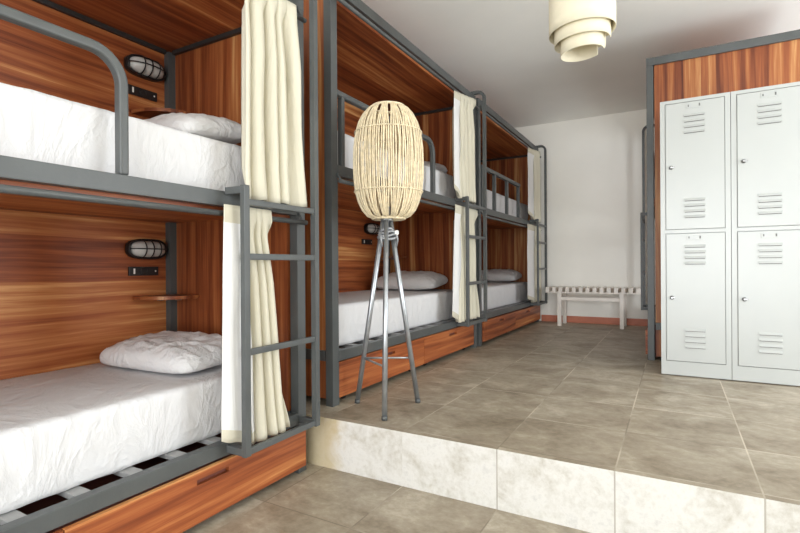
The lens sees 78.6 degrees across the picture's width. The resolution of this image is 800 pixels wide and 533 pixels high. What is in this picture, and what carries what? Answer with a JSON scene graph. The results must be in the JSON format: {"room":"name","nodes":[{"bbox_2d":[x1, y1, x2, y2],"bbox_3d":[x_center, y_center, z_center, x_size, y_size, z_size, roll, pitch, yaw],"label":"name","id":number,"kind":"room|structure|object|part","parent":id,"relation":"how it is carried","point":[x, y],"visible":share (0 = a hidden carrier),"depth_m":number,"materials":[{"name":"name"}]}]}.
{"room":"dormitory","nodes":[
{"label":"dormitory","id":0,"kind":"room"},
{"bbox_2d":[182,321,799,532],"bbox_3d":[0.862,0.942,1.654,5.030,0.400,9.520,0,0,29],"label":"floor","id":1,"kind":"structure","parent":0,"point":[541,426],"depth_m":2.13,"materials":[{"name":"tile"}]},
{"bbox_2d":[0,0,319,532],"bbox_3d":[-1.364,-0.161,1.639,1.054,2.326,2.200,0,0,29],"label":"bunk bed","id":2,"kind":"object","parent":1,"relation":"on","point":[67,291],"visible":0.73,"depth_m":2.27,"materials":[{"name":"grey paint"}]},
{"bbox_3d":[-1.225,-0.504,1.087,0.036,0.411,1.261,0,0,29],"label":"guard rail","id":3,"kind":"part","parent":2,"relation":"part of","materials":[{"name":"grey metal"}]},
{"bbox_3d":[-1.814,-0.251,1.892,0.018,1.920,2.080,0,0,29],"label":"panel","id":4,"kind":"part","parent":2,"relation":"part of","materials":[{"name":"brown wood"}]},
{"bbox_2d":[0,363,221,513],"bbox_3d":[-1.444,0.595,1.669,0.836,0.245,2.027,0,0,29],"label":"mattress","id":5,"kind":"object","parent":2,"relation":"on","point":[61,430],"visible":0.79,"depth_m":1.70,"materials":[{"name":"white fabric"}]},
{"bbox_2d":[100,331,221,373],"bbox_3d":[-1.076,0.391,2.332,0.624,0.145,0.406,0,0,26],"label":"pillow","id":6,"kind":"object","parent":5,"relation":"on","point":[179,352],"visible":0.94,"depth_m":2.17,"materials":[{"name":"white fabric"}]},
{"bbox_3d":[-1.423,-0.255,1.671,0.880,0.022,2.066,0,0,29],"label":"deck panel","id":7,"kind":"part","parent":2,"relation":"part of","materials":[{"name":"brown wood"}]},
{"bbox_2d":[0,82,244,190],"bbox_3d":[-1.450,-0.398,1.669,0.838,0.268,2.028,0,0,29],"label":"mattress","id":8,"kind":"object","parent":2,"relation":"on","point":[34,125],"visible":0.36,"depth_m":1.63,"materials":[{"name":"white fabric"}]},
{"bbox_2d":[144,113,240,143],"bbox_3d":[-1.090,-0.628,2.347,0.723,0.169,0.406,0,0,31],"label":"pillow","id":9,"kind":"object","parent":8,"relation":"on","point":[222,129],"visible":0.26,"depth_m":2.12,"materials":[{"name":"white fabric"}]},
{"bbox_2d":[128,84,156,101],"bbox_3d":[-1.384,-0.932,2.627,0.016,0.048,0.166,0,0,29],"label":"panel","id":10,"kind":"object","parent":2,"relation":"attached to","point":[134,90],"visible":0.95,"depth_m":2.62,"materials":[{"name":"black plastic"}]},
{"bbox_2d":[140,89,146,96],"bbox_3d":[-1.379,-0.932,2.624,0.004,0.038,0.038,0,0,29],"label":"outlet","id":11,"kind":"object","parent":10,"relation":"attached to","point":[143,92],"depth_m":2.63,"materials":[{"name":"black plastic"}]},
{"bbox_2d":[128,267,157,275],"bbox_3d":[-1.377,0.025,2.629,0.016,0.048,0.166,0,0,29],"label":"panel","id":12,"kind":"object","parent":2,"relation":"attached to","point":[132,271],"visible":1,"depth_m":2.62,"materials":[{"name":"black plastic"}]},
{"bbox_2d":[141,268,147,274],"bbox_3d":[-1.372,0.025,2.626,0.004,0.038,0.038,0,0,29],"label":"outlet","id":13,"kind":"object","parent":12,"relation":"attached to","point":[144,271],"depth_m":2.63,"materials":[{"name":"black plastic"}]},
{"bbox_2d":[124,54,165,81],"bbox_3d":[-1.346,-1.065,2.617,0.092,0.109,0.216,0,0,29],"label":"lamp","id":14,"kind":"object","parent":2,"relation":"attached to","point":[140,66],"visible":1,"depth_m":2.58,"materials":[{"name":"white glass"}]},
{"bbox_3d":[-1.338,-1.065,2.612,0.048,0.087,0.190,0,0,29],"label":"glass","id":15,"kind":"part","parent":14,"relation":"part of","materials":[{"name":"white glass"}]},
{"bbox_2d":[125,239,166,258],"bbox_3d":[-1.340,-0.093,2.618,0.092,0.109,0.216,0,0,29],"label":"lamp","id":16,"kind":"object","parent":2,"relation":"attached to","point":[137,248],"visible":1,"depth_m":2.58,"materials":[{"name":"white glass"}]},
{"bbox_3d":[-1.332,-0.093,2.614,0.048,0.087,0.190,0,0,29],"label":"glass","id":17,"kind":"part","parent":16,"relation":"part of","materials":[{"name":"white glass"}]},
{"bbox_3d":[-1.431,-1.222,1.670,0.875,0.024,2.066,0,0,29],"label":"canopy panel","id":18,"kind":"part","parent":2,"relation":"part of","materials":[{"name":"brown wood"}]},
{"bbox_3d":[-1.022,-0.271,1.446,0.040,0.060,2.080,0,0,29],"label":"rail","id":19,"kind":"part","parent":2,"relation":"part of","materials":[{"name":"grey metal"}]},
{"bbox_3d":[-1.015,0.737,1.447,0.040,0.055,2.080,0,0,29],"label":"rail","id":20,"kind":"part","parent":2,"relation":"part of","materials":[{"name":"grey metal"}]},
{"bbox_3d":[-0.988,-0.225,1.427,0.051,0.061,2.140,0,0,29],"label":"curtain rod","id":21,"kind":"part","parent":2,"relation":"part of","materials":[{"name":"grey paint"}]},
{"bbox_2d":[131,107,189,117],"bbox_3d":[-1.260,-0.811,2.626,0.229,0.032,0.234,0,0,29],"label":"corner shelf","id":22,"kind":"object","parent":2,"relation":"attached to","point":[148,112],"visible":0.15,"depth_m":2.57,"materials":[{"name":"brown wood"}]},
{"bbox_2d":[133,294,198,300],"bbox_3d":[-1.254,0.172,2.628,0.229,0.032,0.234,0,0,29],"label":"corner shelf","id":23,"kind":"object","parent":2,"relation":"attached to","point":[164,296],"visible":1,"depth_m":2.57,"materials":[{"name":"brown wood"}]},
{"bbox_3d":[-0.725,0.865,1.901,0.018,0.193,1.070,0,0,29],"label":"drawer","id":24,"kind":"part","parent":2,"relation":"part of","materials":[{"name":"brown wood"}]},
{"bbox_3d":[-0.896,-0.271,2.586,0.830,1.945,0.046,0,0,29],"label":"panel","id":25,"kind":"part","parent":2,"relation":"part of","materials":[{"name":"brown wood"}]},
{"bbox_2d":[221,204,289,443],"bbox_3d":[-0.617,0.247,2.070,0.097,0.980,0.407,0,0,29],"label":"curtain","id":26,"kind":"object","parent":2,"relation":"hanging from","point":[269,415],"visible":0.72,"depth_m":2.03,"materials":[{"name":"beige fabric"}]},
{"bbox_2d":[241,0,306,206],"bbox_3d":[-0.569,-0.740,2.163,0.095,0.928,0.368,0,0,29],"label":"curtain","id":27,"kind":"object","parent":2,"relation":"hanging from","point":[272,162],"visible":0.98,"depth_m":2.14,"materials":[{"name":"beige fabric"}]},
{"bbox_3d":[-0.499,-0.125,2.380,0.048,2.240,0.056,0,0,29],"label":"post","id":28,"kind":"part","parent":2,"relation":"part of","materials":[{"name":"grey metal"}]},
{"bbox_3d":[-0.995,-1.206,1.426,0.052,0.085,2.140,0,0,29],"label":"curtain rod","id":29,"kind":"part","parent":2,"relation":"part of","materials":[{"name":"grey paint"}]},
{"bbox_2d":[353,101,423,420],"bbox_3d":[-0.053,-0.047,2.579,0.379,1.592,0.377,0,0,-26],"label":"floor lamp","id":30,"kind":"object","parent":1,"relation":"on","point":[366,173],"visible":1,"depth_m":2.47,"materials":[{"name":"beige wicker"}]},
{"bbox_3d":[-0.161,0.246,2.634,0.200,0.983,0.026,0,0,29],"label":"leg","id":31,"kind":"part","parent":30,"relation":"part of","materials":[{"name":"silver metal"}]},
{"bbox_3d":[-0.073,0.246,2.466,0.027,0.983,0.211,0,0,3],"label":"leg","id":32,"kind":"part","parent":30,"relation":"part of","materials":[{"name":"silver metal"}]},
{"bbox_3d":[-0.062,-0.545,2.578,0.374,0.592,0.374,0,0,29],"label":"lamp shade","id":33,"kind":"part","parent":30,"relation":"part of","materials":[{"name":"wicker"}]},
{"bbox_3d":[0.023,0.245,2.635,0.192,0.983,0.027,0,0,-31],"label":"leg","id":34,"kind":"part","parent":30,"relation":"part of","materials":[{"name":"silver metal"}]},
{"bbox_2d":[303,0,487,406],"bbox_3d":[-0.192,-0.417,3.744,1.054,2.326,2.170,0,0,29],"label":"bunk bed","id":35,"kind":"object","parent":1,"relation":"on","point":[363,60],"visible":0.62,"depth_m":3.56,"materials":[{"name":"grey paint"}]},
{"bbox_3d":[-0.753,-0.517,2.863,0.830,1.945,0.046,0,0,29],"label":"panel","id":36,"kind":"part","parent":35,"relation":"part of","materials":[{"name":"brown wood"}]},
{"bbox_3d":[-0.753,0.483,2.853,0.830,0.055,0.052,0,0,29],"label":"rail","id":37,"kind":"part","parent":35,"relation":"part of","materials":[{"name":"grey metal"}]},
{"bbox_3d":[-0.746,0.616,2.865,0.830,0.210,0.026,0,0,29],"label":"panel","id":38,"kind":"part","parent":35,"relation":"part of","materials":[{"name":"brown wood"}]},
{"bbox_3d":[-0.370,-0.372,2.633,0.048,2.240,0.056,0,0,29],"label":"post","id":39,"kind":"part","parent":35,"relation":"part of","materials":[{"name":"grey metal"}]},
{"bbox_3d":[-0.642,-0.507,3.996,0.018,1.920,2.050,0,0,29],"label":"panel","id":40,"kind":"part","parent":35,"relation":"part of","materials":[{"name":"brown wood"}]},
{"bbox_2d":[362,239,371,244],"bbox_3d":[-0.306,-0.230,4.555,0.016,0.048,0.166,0,0,29],"label":"panel","id":41,"kind":"object","parent":35,"relation":"attached to","point":[364,241],"visible":1,"depth_m":4.55,"materials":[{"name":"black plastic"}]},
{"bbox_2d":[364,223,379,234],"bbox_3d":[-0.242,-0.355,4.592,0.092,0.109,0.216,0,0,29],"label":"lamp","id":42,"kind":"object","parent":35,"relation":"attached to","point":[369,228],"visible":0.88,"depth_m":4.54,"materials":[{"name":"white glass"}]},
{"bbox_3d":[-0.234,-0.355,4.588,0.048,0.087,0.190,0,0,29],"label":"glass","id":43,"kind":"part","parent":42,"relation":"part of","materials":[{"name":"white glass"}]},
{"bbox_3d":[-0.086,0.614,3.112,0.020,0.193,1.032,0,0,29],"label":"drawer","id":44,"kind":"part","parent":35,"relation":"part of","materials":[{"name":"brown wood"}]},
{"bbox_3d":[-0.049,-0.760,3.199,0.036,0.411,1.248,0,0,29],"label":"guard rail","id":45,"kind":"part","parent":35,"relation":"part of","materials":[{"name":"grey metal"}]},
{"bbox_2d":[374,256,406,259],"bbox_3d":[-0.090,-0.084,4.719,0.229,0.032,0.234,0,0,29],"label":"corner shelf","id":46,"kind":"object","parent":35,"relation":"attached to","point":[391,257],"visible":0.48,"depth_m":4.68,"materials":[{"name":"brown wood"}]},
{"bbox_3d":[-0.260,-1.478,3.775,0.875,0.024,2.036,0,0,29],"label":"canopy panel","id":47,"kind":"part","parent":35,"relation":"part of","materials":[{"name":"brown wood"}]},
{"bbox_2d":[339,289,453,345],"bbox_3d":[-0.265,0.339,3.788,0.837,0.245,2.029,0,0,29],"label":"mattress","id":48,"kind":"object","parent":35,"relation":"on","point":[427,306],"visible":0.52,"depth_m":3.42,"materials":[{"name":"white fabric"}]},
{"bbox_2d":[376,271,447,289],"bbox_3d":[0.096,0.121,4.467,0.626,0.164,0.407,0,0,27],"label":"pillow","id":49,"kind":"object","parent":48,"relation":"on","point":[411,280],"visible":0.84,"depth_m":4.30,"materials":[{"name":"white fabric"}]},
{"bbox_3d":[-0.251,-0.511,3.775,0.880,0.022,2.036,0,0,29],"label":"deck panel","id":50,"kind":"part","parent":35,"relation":"part of","materials":[{"name":"brown wood"}]},
{"bbox_2d":[337,131,456,198],"bbox_3d":[-0.271,-0.654,3.787,0.837,0.267,2.029,0,0,29],"label":"mattress","id":51,"kind":"object","parent":35,"relation":"on","point":[444,185],"visible":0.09,"depth_m":3.82,"materials":[{"name":"white fabric"}]},
{"bbox_2d":[424,161,446,172],"bbox_3d":[0.090,-0.877,4.466,0.623,0.158,0.403,0,0,29],"label":"pillow","id":52,"kind":"object","parent":51,"relation":"on","point":[439,167],"visible":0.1,"depth_m":4.31,"materials":[{"name":"white fabric"}]},
{"bbox_3d":[0.150,-0.526,3.550,0.040,0.060,2.050,0,0,29],"label":"rail","id":53,"kind":"part","parent":35,"relation":"part of","materials":[{"name":"grey metal"}]},
{"bbox_3d":[0.157,0.481,3.552,0.040,0.055,2.050,0,0,29],"label":"rail","id":54,"kind":"part","parent":35,"relation":"part of","materials":[{"name":"grey metal"}]},
{"bbox_3d":[0.183,-0.480,3.532,0.051,0.061,2.110,0,0,29],"label":"curtain rod","id":55,"kind":"part","parent":35,"relation":"part of","materials":[{"name":"grey paint"}]},
{"bbox_3d":[0.177,-1.462,3.531,0.052,0.085,2.110,0,0,29],"label":"curtain rod","id":56,"kind":"part","parent":35,"relation":"part of","materials":[{"name":"grey paint"}]},
{"bbox_3d":[0.268,-0.526,4.677,0.830,1.945,0.046,0,0,29],"label":"panel","id":57,"kind":"part","parent":35,"relation":"part of","materials":[{"name":"brown wood"}]},
{"bbox_3d":[0.415,0.610,4.002,0.020,0.193,1.002,0,0,29],"label":"drawer","id":58,"kind":"part","parent":35,"relation":"part of","materials":[{"name":"brown wood"}]},
{"bbox_2d":[452,91,475,203],"bbox_3d":[0.530,-1.018,4.141,0.096,0.923,0.516,0,0,29],"label":"curtain","id":59,"kind":"object","parent":35,"relation":"hanging from","point":[463,132],"visible":0.98,"depth_m":4.07,"materials":[{"name":"beige fabric"}]},
{"bbox_2d":[452,204,479,322],"bbox_3d":[0.531,-0.020,4.128,0.101,0.956,0.607,0,0,29],"label":"curtain","id":60,"kind":"object","parent":35,"relation":"hanging from","point":[459,245],"visible":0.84,"depth_m":4.03,"materials":[{"name":"beige fabric"}]},
{"bbox_3d":[0.665,-0.381,4.472,0.048,2.240,0.056,0,0,29],"label":"post","id":61,"kind":"part","parent":35,"relation":"part of","materials":[{"name":"grey metal"}]},
{"bbox_2d":[475,98,546,345],"bbox_3d":[0.930,-0.427,5.717,1.054,2.326,2.280,0,0,29],"label":"bunk bed","id":62,"kind":"object","parent":1,"relation":"on","point":[506,147],"visible":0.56,"depth_m":6.03,"materials":[{"name":"grey paint"}]},
{"bbox_3d":[0.725,-0.382,4.559,0.048,2.240,0.056,0,0,29],"label":"post","id":63,"kind":"part","parent":62,"relation":"part of","materials":[{"name":"grey metal"}]},
{"bbox_3d":[1.032,0.604,5.024,0.018,0.193,1.032,0,0,29],"label":"drawer","id":64,"kind":"part","parent":62,"relation":"part of","materials":[{"name":"brown wood"}]},
{"bbox_3d":[1.078,-0.947,5.183,0.036,0.035,1.300,0,0,29],"label":"guard rail","id":65,"kind":"part","parent":62,"relation":"part of","materials":[{"name":"grey metal"}]},
{"bbox_3d":[0.871,-0.521,5.748,0.880,0.022,2.146,0,0,29],"label":"deck panel","id":66,"kind":"part","parent":62,"relation":"part of","materials":[{"name":"brown wood"}]},
{"bbox_3d":[0.863,-1.488,5.748,0.875,0.024,2.146,0,0,29],"label":"canopy panel","id":67,"kind":"part","parent":62,"relation":"part of","materials":[{"name":"brown wood"}]},
{"bbox_2d":[482,281,527,310],"bbox_3d":[0.831,0.329,5.714,0.838,0.245,2.028,0,0,29],"label":"mattress","id":68,"kind":"object","parent":62,"relation":"on","point":[499,294],"visible":0.33,"depth_m":5.58,"materials":[{"name":"white fabric"}]},
{"bbox_2d":[482,269,521,280],"bbox_3d":[1.261,0.112,6.435,0.626,0.160,0.408,0,0,27],"label":"pillow","id":69,"kind":"object","parent":68,"relation":"on","point":[492,274],"visible":0.69,"depth_m":6.25,"materials":[{"name":"white fabric"}]},
{"bbox_3d":[1.417,-0.537,6.699,0.830,1.945,0.046,0,0,29],"label":"panel","id":70,"kind":"part","parent":62,"relation":"part of","materials":[{"name":"brown wood"}]},
{"bbox_2d":[487,190,527,219],"bbox_3d":[0.824,-0.664,5.711,0.836,0.268,2.029,0,0,29],"label":"mattress","id":71,"kind":"object","parent":62,"relation":"on","point":[500,200],"visible":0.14,"depth_m":5.50,"materials":[{"name":"white fabric"}]},
{"bbox_3d":[1.272,-0.536,5.524,0.040,0.060,2.160,0,0,29],"label":"rail","id":72,"kind":"part","parent":62,"relation":"part of","materials":[{"name":"grey metal"}]},
{"bbox_3d":[1.279,0.471,5.525,0.040,0.055,2.160,0,0,29],"label":"rail","id":73,"kind":"part","parent":62,"relation":"part of","materials":[{"name":"grey metal"}]},
{"bbox_3d":[1.299,-1.472,5.504,0.052,0.085,2.220,0,0,29],"label":"curtain rod","id":74,"kind":"part","parent":62,"relation":"part of","materials":[{"name":"grey paint"}]},
{"bbox_3d":[1.306,-0.491,5.505,0.051,0.061,2.220,0,0,29],"label":"curtain rod","id":75,"kind":"part","parent":62,"relation":"part of","materials":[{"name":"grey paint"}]},
{"bbox_3d":[1.569,0.599,5.979,0.018,0.193,1.150,0,0,29],"label":"drawer","id":76,"kind":"part","parent":62,"relation":"part of","materials":[{"name":"brown wood"}]},
{"bbox_2d":[527,224,540,302],"bbox_3d":[1.650,-0.031,6.099,0.094,0.954,0.688,0,0,29],"label":"curtain","id":77,"kind":"object","parent":62,"relation":"hanging from","point":[531,229],"visible":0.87,"depth_m":6.00,"materials":[{"name":"beige fabric"}]},
{"bbox_2d":[528,147,540,222],"bbox_3d":[1.655,-1.028,6.115,0.095,0.924,0.651,0,0,29],"label":"curtain","id":78,"kind":"object","parent":62,"relation":"hanging from","point":[534,202],"visible":0.99,"depth_m":6.05,"materials":[{"name":"beige fabric"}]},
{"bbox_2d":[545,286,640,328],"bbox_3d":[2.360,0.488,5.971,1.060,0.474,0.382,0,0,29],"label":"bench","id":79,"kind":"object","parent":1,"relation":"on","point":[562,297],"visible":0.96,"depth_m":5.91,"materials":[{"name":"white paint"}]},
{"bbox_3d":[1.959,0.526,6.003,0.044,0.404,0.044,0,0,29],"label":"leg","id":80,"kind":"part","parent":79,"relation":"part of","materials":[{"name":"white paint"}]},
{"bbox_3d":[2.111,0.524,6.273,0.044,0.404,0.044,0,0,29],"label":"leg","id":81,"kind":"part","parent":79,"relation":"part of","materials":[{"name":"white paint"}]},
{"bbox_3d":[2.569,0.522,5.660,0.044,0.404,0.044,0,0,29],"label":"leg","id":82,"kind":"part","parent":79,"relation":"part of","materials":[{"name":"white paint"}]},
{"bbox_3d":[2.721,0.521,5.930,0.044,0.404,0.044,0,0,29],"label":"leg","id":83,"kind":"part","parent":79,"relation":"part of","materials":[{"name":"white paint"}]},
{"bbox_2d":[660,92,731,379],"bbox_3d":[2.056,-0.193,3.424,0.397,1.848,0.502,0,0,29],"label":"locker","id":84,"kind":"object","parent":1,"relation":"on","point":[696,321],"visible":1,"depth_m":3.22,"materials":[{"name":"white metal"}]},
{"bbox_3d":[1.945,-0.669,3.230,0.332,0.840,0.022,0,0,29],"label":"door","id":85,"kind":"part","parent":84,"relation":"part of","materials":[{"name":"white metal"}]},
{"bbox_3d":[1.950,0.206,3.232,0.332,0.849,0.022,0,0,29],"label":"door","id":86,"kind":"part","parent":84,"relation":"part of","materials":[{"name":"white metal"}]},
{"bbox_2d":[640,29,799,360],"bbox_3d":[2.893,-0.466,4.537,1.264,2.380,2.200,0,0,29],"label":"bunk bed","id":87,"kind":"object","parent":1,"relation":"on","point":[774,59],"visible":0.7,"depth_m":3.71,"materials":[{"name":"grey paint"}]},
{"bbox_3d":[2.212,0.598,4.332,0.018,0.193,1.032,0,0,29],"label":"drawer","id":88,"kind":"part","parent":87,"relation":"part of","materials":[{"name":"brown wood"}]},
{"bbox_3d":[1.964,-0.416,3.832,0.048,2.295,0.056,0,0,29],"label":"post","id":89,"kind":"part","parent":87,"relation":"part of","materials":[{"name":"grey metal"}]},
{"bbox_3d":[2.278,-0.777,4.402,0.036,0.411,1.248,0,0,29],"label":"guard rail","id":90,"kind":"part","parent":87,"relation":"part of","materials":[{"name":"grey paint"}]},
{"bbox_3d":[2.437,0.461,3.571,1.010,0.055,0.052,0,0,29],"label":"rail","id":91,"kind":"part","parent":87,"relation":"part of","materials":[{"name":"grey metal"}]},
{"bbox_3d":[2.444,0.594,3.582,1.010,0.210,0.026,0,0,29],"label":"panel","id":92,"kind":"part","parent":87,"relation":"part of","materials":[{"name":"brown wood"}]},
{"bbox_2d":[730,81,799,385],"bbox_3d":[2.405,-0.195,3.228,0.397,1.848,0.502,0,0,29],"label":"locker","id":93,"kind":"object","parent":1,"relation":"on","point":[764,121],"visible":0.98,"depth_m":3.03,"materials":[{"name":"white metal"}]},
{"bbox_3d":[2.293,-0.671,3.034,0.332,0.840,0.022,0,0,29],"label":"door","id":94,"kind":"part","parent":93,"relation":"part of","materials":[{"name":"white metal"}]},
{"bbox_3d":[2.299,0.204,3.035,0.332,0.849,0.022,0,0,29],"label":"door","id":95,"kind":"part","parent":93,"relation":"part of","materials":[{"name":"white metal"}]},
{"bbox_2d":[361,0,799,127],"bbox_3d":[0.843,-1.943,1.650,5.330,0.120,9.820,0,0,29],"label":"ceiling","id":96,"kind":"structure","parent":0,"point":[503,50],"depth_m":4.11,"materials":[{"name":"paint"}]},
{"bbox_2d":[549,0,615,61],"bbox_3d":[0.914,-1.474,2.462,0.317,0.820,0.318,0,0,29],"label":"pendant lamp","id":97,"kind":"object","parent":96,"relation":"hanging from","point":[577,28],"visible":1,"depth_m":2.37,"materials":[{"name":"beige fabric"}]},
{"bbox_2d":[515,109,655,320],"bbox_3d":[3.225,-0.392,5.866,5.030,3.025,0.150,0,0,29],"label":"wall","id":98,"kind":"structure","parent":0,"point":[594,164],"depth_m":6.21,"materials":[{"name":"paint"}]},
{"bbox_2d":[541,315,647,325],"bbox_3d":[3.636,0.676,5.546,4.010,0.085,0.012,0,0,29],"label":"baseboard","id":99,"kind":"structure","parent":98,"relation":"attached to","point":[553,318],"depth_m":6.19,"materials":[{"name":"wood"}]}
]}

